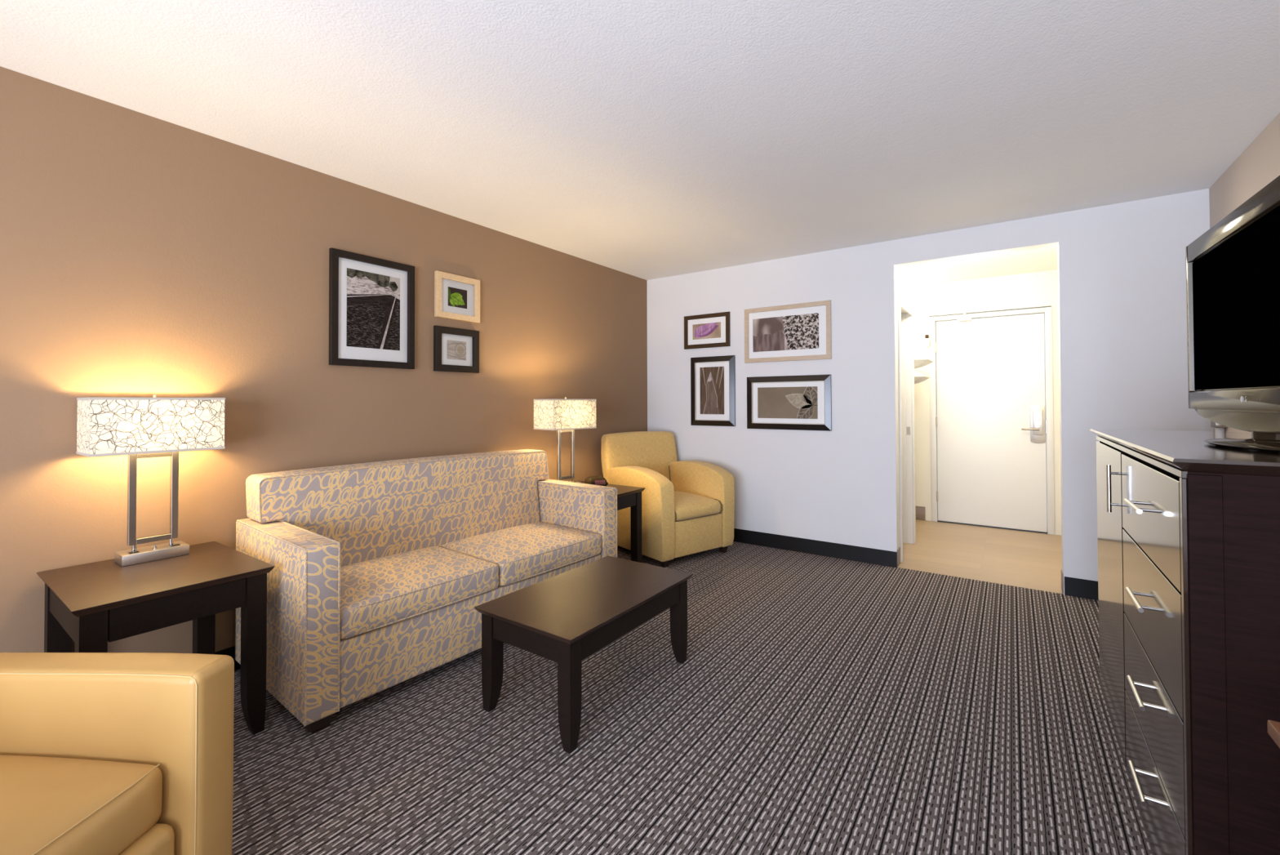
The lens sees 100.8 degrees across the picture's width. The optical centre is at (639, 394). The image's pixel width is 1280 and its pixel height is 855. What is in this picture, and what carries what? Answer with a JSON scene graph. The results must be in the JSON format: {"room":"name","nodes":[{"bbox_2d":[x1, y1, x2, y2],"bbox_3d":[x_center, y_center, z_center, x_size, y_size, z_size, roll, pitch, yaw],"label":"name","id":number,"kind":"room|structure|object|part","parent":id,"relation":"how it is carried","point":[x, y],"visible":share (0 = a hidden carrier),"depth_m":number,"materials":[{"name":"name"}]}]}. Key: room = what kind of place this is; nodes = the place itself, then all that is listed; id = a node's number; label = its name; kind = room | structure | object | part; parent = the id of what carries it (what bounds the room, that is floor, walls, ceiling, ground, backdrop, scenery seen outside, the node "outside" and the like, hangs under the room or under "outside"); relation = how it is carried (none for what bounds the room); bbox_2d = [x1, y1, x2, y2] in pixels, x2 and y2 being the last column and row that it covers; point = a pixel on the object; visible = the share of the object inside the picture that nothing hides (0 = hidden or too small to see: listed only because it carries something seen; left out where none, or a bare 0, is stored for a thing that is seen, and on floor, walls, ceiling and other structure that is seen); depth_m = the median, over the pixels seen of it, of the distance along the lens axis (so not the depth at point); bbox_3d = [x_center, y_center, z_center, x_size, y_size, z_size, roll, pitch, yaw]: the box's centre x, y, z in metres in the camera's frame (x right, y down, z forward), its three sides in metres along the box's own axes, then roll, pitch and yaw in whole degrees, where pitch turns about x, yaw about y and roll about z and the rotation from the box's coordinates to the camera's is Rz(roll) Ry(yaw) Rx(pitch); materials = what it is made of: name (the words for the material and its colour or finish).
{"room":"hotel room","nodes":[
{"label":"hotel room","id":0,"kind":"room"},
{"bbox_2d":[0,66,647,653],"bbox_3d":[-1.752,0.056,2.741,0.120,2.440,6.420,-1,-1,35],"label":"wall","id":1,"kind":"structure","parent":0,"point":[142,255],"depth_m":2.39,"materials":[{"name":"beige paint"}]},
{"bbox_2d":[214,645,240,671],"bbox_3d":[-1.734,1.218,2.633,0.008,0.113,6.286,-1,-1,35],"label":"baseboard","id":2,"kind":"structure","parent":1,"relation":"attached to","point":[230,651],"depth_m":2.43,"materials":[{"name":"black plastic"}]},
{"bbox_2d":[328,247,414,368],"bbox_3d":[-1.496,-0.464,2.984,0.028,0.616,0.475,-1,-1,35],"label":"picture frame","id":3,"kind":"object","parent":1,"relation":"attached to","point":[371,300],"visible":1,"depth_m":2.97,"materials":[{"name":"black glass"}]},
{"bbox_2d":[346,267,399,350],"bbox_3d":[-1.500,-0.474,2.991,0.001,0.425,0.305,-1,-1,35],"label":"print","id":4,"kind":"object","parent":3,"relation":"attached to","point":[372,295],"depth_m":2.98},
{"bbox_2d":[433,325,479,373],"bbox_3d":[-1.183,-0.289,3.428,0.026,0.282,0.328,-1,-1,35],"label":"picture frame","id":5,"kind":"object","parent":1,"relation":"attached to","point":[455,349],"visible":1,"depth_m":3.42,"materials":[{"name":"black wood"}]},
{"bbox_2d":[446,339,466,359],"bbox_3d":[-1.188,-0.289,3.432,0.001,0.122,0.145,-1,-1,35],"label":"print","id":6,"kind":"object","parent":5,"relation":"attached to","point":[455,348],"depth_m":3.43},
{"bbox_2d":[434,270,479,323],"bbox_3d":[-1.180,-0.630,3.439,0.026,0.286,0.329,-1,-1,35],"label":"picture frame","id":7,"kind":"object","parent":1,"relation":"attached to","point":[456,297],"visible":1,"depth_m":3.43,"materials":[{"name":"brown wood"}]},
{"bbox_2d":[448,286,466,308],"bbox_3d":[-1.185,-0.630,3.442,0.001,0.122,0.145,-1,-1,35],"label":"print","id":8,"kind":"object","parent":7,"relation":"attached to","point":[457,295],"depth_m":3.44,"materials":[{"name":"green paper"}]},
{"bbox_2d":[0,0,1279,286],"bbox_3d":[0.437,-1.226,2.398,4.124,0.100,8.590,-1,-1,35],"label":"ceiling","id":9,"kind":"structure","parent":0,"point":[646,140],"depth_m":2.11,"materials":[{"name":"white paint"}]},
{"bbox_2d":[231,519,1153,854],"bbox_3d":[0.445,1.313,2.363,4.124,0.100,8.590,-1,-1,35],"label":"floor","id":10,"kind":"structure","parent":0,"point":[817,704],"depth_m":1.94,"materials":[{"name":"carpet"}]},
{"bbox_2d":[0,652,234,854],"bbox_3d":[-1.434,0.810,0.939,0.854,0.879,0.770,0,-1,4],"label":"armchair","id":11,"kind":"object","parent":10,"relation":"on","point":[101,753],"visible":1,"depth_m":1.19,"materials":[{"name":"beige leather"}]},
{"bbox_2d":[0,754,162,854],"bbox_3d":[-1.339,0.852,0.931,0.578,0.184,0.540,0,-1,4],"label":"seat cushion","id":12,"kind":"object","parent":11,"relation":"on","point":[51,804],"depth_m":1.07,"materials":[{"name":"beige leather"}]},
{"bbox_2d":[36,541,275,734],"bbox_3d":[-1.800,0.958,1.972,0.641,0.615,0.532,-1,-1,35],"label":"end table","id":13,"kind":"object","parent":10,"relation":"on","point":[91,605],"visible":0.83,"depth_m":1.90,"materials":[{"name":"brown wood"}]},
{"bbox_3d":[-2.144,0.970,1.950,0.062,0.592,0.062,-1,-1,35],"label":"leg","id":14,"kind":"part","parent":13,"relation":"part of","materials":[{"name":"brown wood"}]},
{"bbox_3d":[-1.702,0.964,1.640,0.062,0.592,0.062,-1,-1,35],"label":"leg","id":15,"kind":"part","parent":13,"relation":"part of","materials":[{"name":"brown wood"}]},
{"bbox_2d":[75,394,225,566],"bbox_3d":[-1.950,0.326,2.123,0.222,0.653,0.400,-1,-1,35],"label":"table lamp","id":16,"kind":"object","parent":13,"relation":"on","point":[136,428],"visible":1,"depth_m":2.06,"materials":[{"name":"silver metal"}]},
{"bbox_3d":[-1.981,0.598,2.073,0.015,0.028,0.015,-1,-1,35],"label":"post","id":17,"kind":"part","parent":16,"relation":"part of","materials":[{"name":"silver metal"}]},
{"bbox_3d":[-1.950,0.119,2.126,0.220,0.214,0.398,-1,-1,35],"label":"lamp shade","id":18,"kind":"part","parent":16,"relation":"part of","materials":[{"name":"white fabric"}]},
{"bbox_3d":[-1.950,0.119,2.126,0.222,0.214,0.400,-1,-1,35],"label":"trim","id":19,"kind":"part","parent":16,"relation":"part of","materials":[{"name":"white fabric"}]},
{"bbox_3d":[-1.950,0.407,2.122,0.024,0.359,0.150,-1,-1,35],"label":"frame","id":20,"kind":"part","parent":16,"relation":"part of","materials":[{"name":"metal"}]},
{"bbox_3d":[-1.917,0.599,2.165,0.015,0.028,0.015,-1,-1,35],"label":"post","id":21,"kind":"part","parent":16,"relation":"part of","materials":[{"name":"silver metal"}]},
{"bbox_3d":[-1.897,0.974,2.303,0.062,0.592,0.062,-1,-1,35],"label":"leg","id":22,"kind":"part","parent":13,"relation":"part of","materials":[{"name":"brown wood"}]},
{"bbox_3d":[-1.455,0.968,1.993,0.062,0.592,0.062,-1,-1,35],"label":"leg","id":23,"kind":"part","parent":13,"relation":"part of","materials":[{"name":"brown wood"}]},
{"bbox_2d":[235,448,617,733],"bbox_3d":[-1.000,0.819,2.863,0.817,0.911,1.744,-1,-1,38],"label":"sofa","id":24,"kind":"object","parent":10,"relation":"on","point":[380,574],"visible":0.98,"depth_m":2.49,"materials":[{"name":"fabric"}]},
{"bbox_3d":[-1.502,0.891,2.225,0.815,0.643,0.122,-1,-1,38],"label":"arm","id":25,"kind":"part","parent":24,"relation":"part of","materials":[{"name":"fabric"}]},
{"bbox_3d":[-1.214,0.622,3.034,0.246,0.511,1.688,-1,-1,38],"label":"backrest","id":26,"kind":"part","parent":24,"relation":"part of","materials":[{"name":"fabric"}]},
{"bbox_2d":[340,546,498,639],"bbox_3d":[-1.153,0.884,2.506,0.617,0.146,0.743,-1,-1,38],"label":"seat cushion","id":27,"kind":"object","parent":24,"relation":"on","point":[383,590],"depth_m":2.38,"materials":[{"name":"fabric"}]},
{"bbox_2d":[442,521,601,586],"bbox_3d":[-0.690,0.890,3.094,0.617,0.146,0.743,-1,-1,38],"label":"seat cushion","id":28,"kind":"object","parent":24,"relation":"on","point":[522,552],"depth_m":2.97,"materials":[{"name":"fabric"}]},
{"bbox_3d":[-0.499,0.905,3.500,0.815,0.643,0.122,-1,-1,38],"label":"arm","id":29,"kind":"part","parent":24,"relation":"part of","materials":[{"name":"fabric"}]},
{"bbox_2d":[474,555,693,753],"bbox_3d":[-0.205,1.059,2.326,0.522,0.412,0.862,-1,-1,35],"label":"coffee table","id":30,"kind":"object","parent":10,"relation":"on","point":[565,618],"visible":1,"depth_m":2.12,"materials":[{"name":"brown wood"}]},
{"bbox_3d":[-0.595,1.069,2.136,0.060,0.389,0.060,-1,-1,35],"label":"leg","id":31,"kind":"part","parent":30,"relation":"part of","materials":[{"name":"brown wood"}]},
{"bbox_3d":[-0.252,1.065,1.895,0.060,0.389,0.060,-1,-1,35],"label":"leg","id":32,"kind":"part","parent":30,"relation":"part of","materials":[{"name":"brown wood"}]},
{"bbox_3d":[0.184,1.072,2.516,0.060,0.389,0.060,-1,-1,35],"label":"leg","id":33,"kind":"part","parent":30,"relation":"part of","materials":[{"name":"brown wood"}]},
{"bbox_2d":[577,480,645,562],"bbox_3d":[-0.356,0.978,3.801,0.642,0.615,0.466,-1,-1,35],"label":"end table","id":34,"kind":"object","parent":10,"relation":"on","point":[630,496],"visible":0.21,"depth_m":3.77,"materials":[{"name":"brown wood"}]},
{"bbox_2d":[533,397,596,482],"bbox_3d":[-0.535,0.345,3.808,0.222,0.653,0.400,-1,-1,41],"label":"table lamp","id":35,"kind":"object","parent":34,"relation":"on","point":[562,415],"visible":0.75,"depth_m":3.72,"materials":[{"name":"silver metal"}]},
{"bbox_3d":[-0.535,0.137,3.811,0.220,0.214,0.398,-1,-1,41],"label":"lamp shade","id":36,"kind":"part","parent":35,"relation":"part of","materials":[{"name":"white fabric"}]},
{"bbox_3d":[-0.535,0.137,3.811,0.222,0.214,0.400,-1,-1,41],"label":"trim","id":37,"kind":"part","parent":35,"relation":"part of","materials":[{"name":"white fabric"}]},
{"bbox_3d":[-0.535,0.426,3.807,0.024,0.359,0.150,-1,-1,41],"label":"frame","id":38,"kind":"part","parent":35,"relation":"part of","materials":[{"name":"metal"}]},
{"bbox_2d":[584,475,608,485],"bbox_3d":[-0.318,0.629,3.813,0.155,0.082,0.108,0,-1,-32],"label":"clock radio","id":39,"kind":"object","parent":34,"relation":"on","point":[596,480],"visible":0.71,"depth_m":3.78,"materials":[{"name":"black plastic"}]},
{"bbox_3d":[-0.027,0.989,3.796,0.058,0.592,0.058,-1,-1,35],"label":"leg","id":40,"kind":"part","parent":34,"relation":"part of","materials":[{"name":"brown wood"}]},
{"bbox_2d":[600,431,734,567],"bbox_3d":[0.206,0.809,4.456,0.803,0.967,0.884,0,-1,-38],"label":"armchair","id":41,"kind":"object","parent":10,"relation":"on","point":[688,506],"visible":0.83,"depth_m":4.27,"materials":[{"name":"gold leather"}]},
{"bbox_3d":[0.004,0.784,4.717,0.799,0.907,0.225,0,-1,-38],"label":"backrest","id":42,"kind":"part","parent":41,"relation":"part of","materials":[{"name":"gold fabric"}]},
{"bbox_3d":[-0.001,0.906,4.180,0.139,0.657,0.690,0,-1,-38],"label":"arm","id":43,"kind":"part","parent":41,"relation":"part of","materials":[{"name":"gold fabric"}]},
{"bbox_2d":[674,490,720,520],"bbox_3d":[0.279,0.887,4.361,0.512,0.159,0.646,0,-1,-38],"label":"seat cushion","id":44,"kind":"object","parent":41,"relation":"on","point":[689,505],"depth_m":4.17,"materials":[{"name":"gold leather"}]},
{"bbox_3d":[0.524,0.910,4.585,0.139,0.657,0.690,0,-1,-38],"label":"arm","id":45,"kind":"part","parent":41,"relation":"part of","materials":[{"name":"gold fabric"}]},
{"bbox_2d":[1089,428,1279,854],"bbox_3d":[1.765,0.691,1.480,0.661,1.113,1.416,-1,-1,35],"label":"dresser","id":46,"kind":"object","parent":10,"relation":"on","point":[1188,526],"visible":0.99,"depth_m":1.09,"materials":[{"name":"brown wood"}]},
{"bbox_3d":[1.747,0.696,1.959,0.018,1.011,0.612,-1,-1,35],"label":"door","id":47,"kind":"part","parent":46,"relation":"part of","materials":[{"name":"paint"}]},
{"bbox_3d":[1.570,0.311,1.756,0.033,0.156,0.012,-1,-1,35],"label":"handle","id":48,"kind":"part","parent":46,"relation":"part of","materials":[{"name":"silver metal"}]},
{"bbox_3d":[1.328,0.296,1.412,0.033,0.012,0.186,-1,-1,35],"label":"handle","id":49,"kind":"part","parent":46,"relation":"part of","materials":[{"name":"silver metal"}]},
{"bbox_3d":[1.329,0.545,1.408,0.033,0.012,0.186,-1,-1,35],"label":"handle","id":50,"kind":"part","parent":46,"relation":"part of","materials":[{"name":"silver metal"}]},
{"bbox_3d":[1.330,0.792,1.405,0.033,0.012,0.186,-1,-1,35],"label":"handle","id":51,"kind":"part","parent":46,"relation":"part of","materials":[{"name":"silver metal"}]},
{"bbox_3d":[1.330,1.029,1.402,0.033,0.012,0.186,-1,-1,35],"label":"handle","id":52,"kind":"part","parent":46,"relation":"part of","materials":[{"name":"silver metal"}]},
{"bbox_3d":[1.529,0.172,1.657,0.020,0.015,1.366,-1,-1,35],"label":"rail","id":53,"kind":"part","parent":46,"relation":"part of","materials":[{"name":"paint"}]},
{"bbox_3d":[1.356,0.305,1.409,0.018,0.235,0.717,-1,-1,35],"label":"drawer","id":54,"kind":"part","parent":46,"relation":"part of","materials":[{"name":"paint"}]},
{"bbox_3d":[1.357,0.560,1.405,0.018,0.263,0.717,-1,-1,35],"label":"drawer","id":55,"kind":"part","parent":46,"relation":"part of","materials":[{"name":"paint"}]},
{"bbox_3d":[1.550,0.681,1.638,0.008,0.998,1.330,-1,-1,35],"label":"panel","id":56,"kind":"part","parent":46,"relation":"part of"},
{"bbox_3d":[1.357,0.817,1.402,0.018,0.239,0.717,-1,-1,35],"label":"drawer","id":57,"kind":"part","parent":46,"relation":"part of","materials":[{"name":"paint"}]},
{"bbox_3d":[1.358,1.067,1.398,0.018,0.250,0.717,-1,-1,35],"label":"drawer","id":58,"kind":"part","parent":46,"relation":"part of","materials":[{"name":"paint"}]},
{"bbox_2d":[1185,175,1279,451],"bbox_3d":[1.601,-0.180,1.318,0.260,0.625,0.910,-1,-1,33],"label":"television","id":59,"kind":"object","parent":46,"relation":"on","point":[1233,268],"visible":1,"depth_m":1.39,"materials":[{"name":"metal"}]},
{"bbox_2d":[1266,720,1279,747],"bbox_3d":[0.856,0.857,0.131,0.610,0.750,1.200,-1,-1,35],"label":"desk","id":60,"kind":"object","parent":10,"relation":"on","point":[1273,726],"visible":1,"depth_m":0.78,"materials":[{"name":"brown wood"}]},
{"bbox_2d":[896,266,913,546],"bbox_3d":[2.151,0.066,4.403,0.118,2.440,0.785,-1,-1,35],"label":"wall","id":61,"kind":"structure","parent":0,"point":[904,274],"depth_m":4.31,"materials":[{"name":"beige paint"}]},
{"bbox_2d":[897,546,900,566],"bbox_3d":[1.946,1.218,3.983,0.006,0.125,0.112,-1,-1,35],"label":"trim","id":62,"kind":"structure","parent":61,"relation":"attached to","point":[899,548],"depth_m":3.98,"materials":[{"name":"brown wood"}]},
{"bbox_2d":[897,297,915,562],"bbox_3d":[2.150,0.271,4.386,0.132,2.030,0.710,-1,-1,35],"label":"door","id":63,"kind":"structure","parent":61,"relation":"in","point":[905,313],"depth_m":4.60,"materials":[{"name":"white paint"}]},
{"bbox_2d":[647,188,1213,594],"bbox_3d":[1.697,0.064,4.169,3.884,2.440,0.120,-1,-1,35],"label":"wall","id":64,"kind":"structure","parent":0,"point":[1122,298],"depth_m":4.00,"materials":[{"name":"white paint"}]},
{"bbox_2d":[684,311,730,349],"bbox_3d":[0.609,-0.585,4.854,0.466,0.308,0.018,-1,-1,35],"label":"picture frame","id":65,"kind":"object","parent":64,"relation":"attached to","point":[709,330],"visible":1,"depth_m":4.85,"materials":[{"name":"brown wood"}]},
{"bbox_2d":[693,321,720,339],"bbox_3d":[0.611,-0.585,4.856,0.290,0.140,0.001,-1,-1,35],"label":"print","id":66,"kind":"object","parent":65,"relation":"attached to","point":[701,330],"depth_m":4.85,"materials":[{"name":"purple paper"}]},
{"bbox_2d":[690,355,735,426],"bbox_3d":[0.656,-0.034,4.811,0.446,0.630,0.024,-1,-1,35],"label":"picture frame","id":67,"kind":"object","parent":64,"relation":"attached to","point":[713,379],"visible":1,"depth_m":4.81,"materials":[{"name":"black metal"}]},
{"bbox_2d":[699,366,724,413],"bbox_3d":[0.655,-0.039,4.819,0.245,0.430,0.001,-1,-1,35],"label":"print","id":68,"kind":"object","parent":67,"relation":"attached to","point":[711,378],"depth_m":4.82,"materials":[{"name":"brown paper"}]},
{"bbox_2d":[744,299,831,363],"bbox_3d":[1.219,-0.516,4.424,0.736,0.468,0.020,-1,-1,35],"label":"picture frame","id":69,"kind":"object","parent":64,"relation":"attached to","point":[802,331],"visible":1,"depth_m":4.41,"materials":[{"name":"brown wood"}]},
{"bbox_2d":[752,312,818,351],"bbox_3d":[1.212,-0.516,4.433,0.565,0.285,0.001,-1,-1,35],"label":"print","id":70,"kind":"object","parent":69,"relation":"attached to","point":[787,331],"depth_m":4.42},
{"bbox_2d":[746,374,831,431],"bbox_3d":[1.225,0.066,4.411,0.716,0.448,0.024,-1,-1,35],"label":"picture frame","id":71,"kind":"object","parent":64,"relation":"attached to","point":[799,402],"visible":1,"depth_m":4.40,"materials":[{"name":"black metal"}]},
{"bbox_2d":[757,386,817,418],"bbox_3d":[1.224,0.066,4.418,0.510,0.262,0.001,-1,-1,35],"label":"print","id":72,"kind":"object","parent":71,"relation":"attached to","point":[773,402],"depth_m":4.41,"materials":[{"name":"brown paper"}]},
{"bbox_2d":[733,528,897,567],"bbox_3d":[0.994,1.235,4.568,2.230,0.113,0.013,-1,-1,35],"label":"baseboard","id":73,"kind":"structure","parent":64,"relation":"attached to","point":[869,555],"depth_m":4.25,"materials":[{"name":"black plastic"}]},
{"bbox_2d":[893,266,897,549],"bbox_3d":[1.916,0.096,3.965,0.004,2.119,0.022,-1,-1,35],"label":"trim","id":74,"kind":"structure","parent":64,"relation":"attached to","point":[894,266],"depth_m":3.96,"materials":[{"name":"white paint"}]},
{"bbox_2d":[1061,568,1063,593],"bbox_3d":[2.735,1.208,3.429,0.006,0.125,0.112,-1,-1,35],"label":"trim","id":75,"kind":"structure","parent":64,"relation":"attached to","point":[1062,574],"depth_m":3.38,"materials":[{"name":"beige wood"}]},
{"bbox_2d":[1064,576,1098,599],"bbox_3d":[2.977,1.210,3.176,0.672,0.113,0.013,-1,-1,35],"label":"baseboard","id":76,"kind":"structure","parent":64,"relation":"attached to","point":[1077,587],"depth_m":3.32,"materials":[{"name":"black plastic"}]},
{"bbox_2d":[912,269,1061,535],"bbox_3d":[3.113,0.077,5.459,2.520,2.440,0.120,-1,-1,35],"label":"wall","id":77,"kind":"structure","parent":0,"point":[1037,289],"depth_m":5.27,"materials":[{"name":"beige paint"}]},
{"bbox_2d":[915,506,925,519],"bbox_3d":[2.553,1.234,5.758,0.975,0.139,0.014,-1,-1,35],"label":"baseboard","id":78,"kind":"structure","parent":77,"relation":"attached to","point":[920,510],"depth_m":5.50,"materials":[{"name":"brown wood"}]},
{"bbox_2d":[924,306,1054,534],"bbox_3d":[3.403,0.222,5.200,1.035,2.142,0.168,-1,-1,35],"label":"door","id":79,"kind":"structure","parent":77,"relation":"in","point":[992,429],"depth_m":5.16,"materials":[{"name":"white paint"}]},
{"bbox_3d":[3.653,0.321,4.954,0.135,0.022,0.054,-1,-1,35],"label":"lever","id":80,"kind":"part","parent":79,"relation":"part of","materials":[{"name":"metal"}]},
{"bbox_3d":[3.724,0.273,4.955,0.115,0.360,0.007,-1,-1,35],"label":"lock plate","id":81,"kind":"part","parent":79,"relation":"part of","materials":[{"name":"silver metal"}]},
{"bbox_2d":[1208,112,1279,431],"bbox_3d":[1.526,0.014,0.441,0.120,2.440,6.420,-1,-1,35],"label":"wall","id":82,"kind":"structure","parent":0,"point":[1258,165],"depth_m":2.52,"materials":[{"name":"beige paint"}]},
{"bbox_2d":[1210,421,1227,431],"bbox_3d":[3.120,0.431,2.848,0.045,1.440,0.090,-1,-1,35],"label":"pipe","id":83,"kind":"object","parent":82,"relation":"attached to","point":[1218,427],"visible":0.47,"depth_m":2.83,"materials":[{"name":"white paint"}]},
{"bbox_3d":[2.158,0.080,5.403,1.020,2.440,1.070,-1,-1,35],"label":"wall","id":84,"kind":"structure","parent":0,"visible":0},
{"bbox_3d":[2.248,0.019,5.420,0.910,0.220,0.500,-1,-1,35],"label":"shelf","id":85,"kind":"object","parent":84,"relation":"attached to","visible":0},
{"bbox_2d":[914,370,929,383],"bbox_3d":[2.514,-0.169,5.210,0.560,0.150,0.420,-1,-1,35],"label":"pillow","id":86,"kind":"object","parent":85,"relation":"on","point":[919,377],"visible":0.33,"depth_m":4.95,"materials":[{"name":"white fabric"}]},
{"bbox_2d":[914,353,933,368],"bbox_3d":[2.538,-0.327,5.195,0.560,0.154,0.420,-1,-1,35],"label":"pillow","id":87,"kind":"object","parent":86,"relation":"on","point":[920,361],"visible":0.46,"depth_m":4.94,"materials":[{"name":"white fabric"}]}
]}

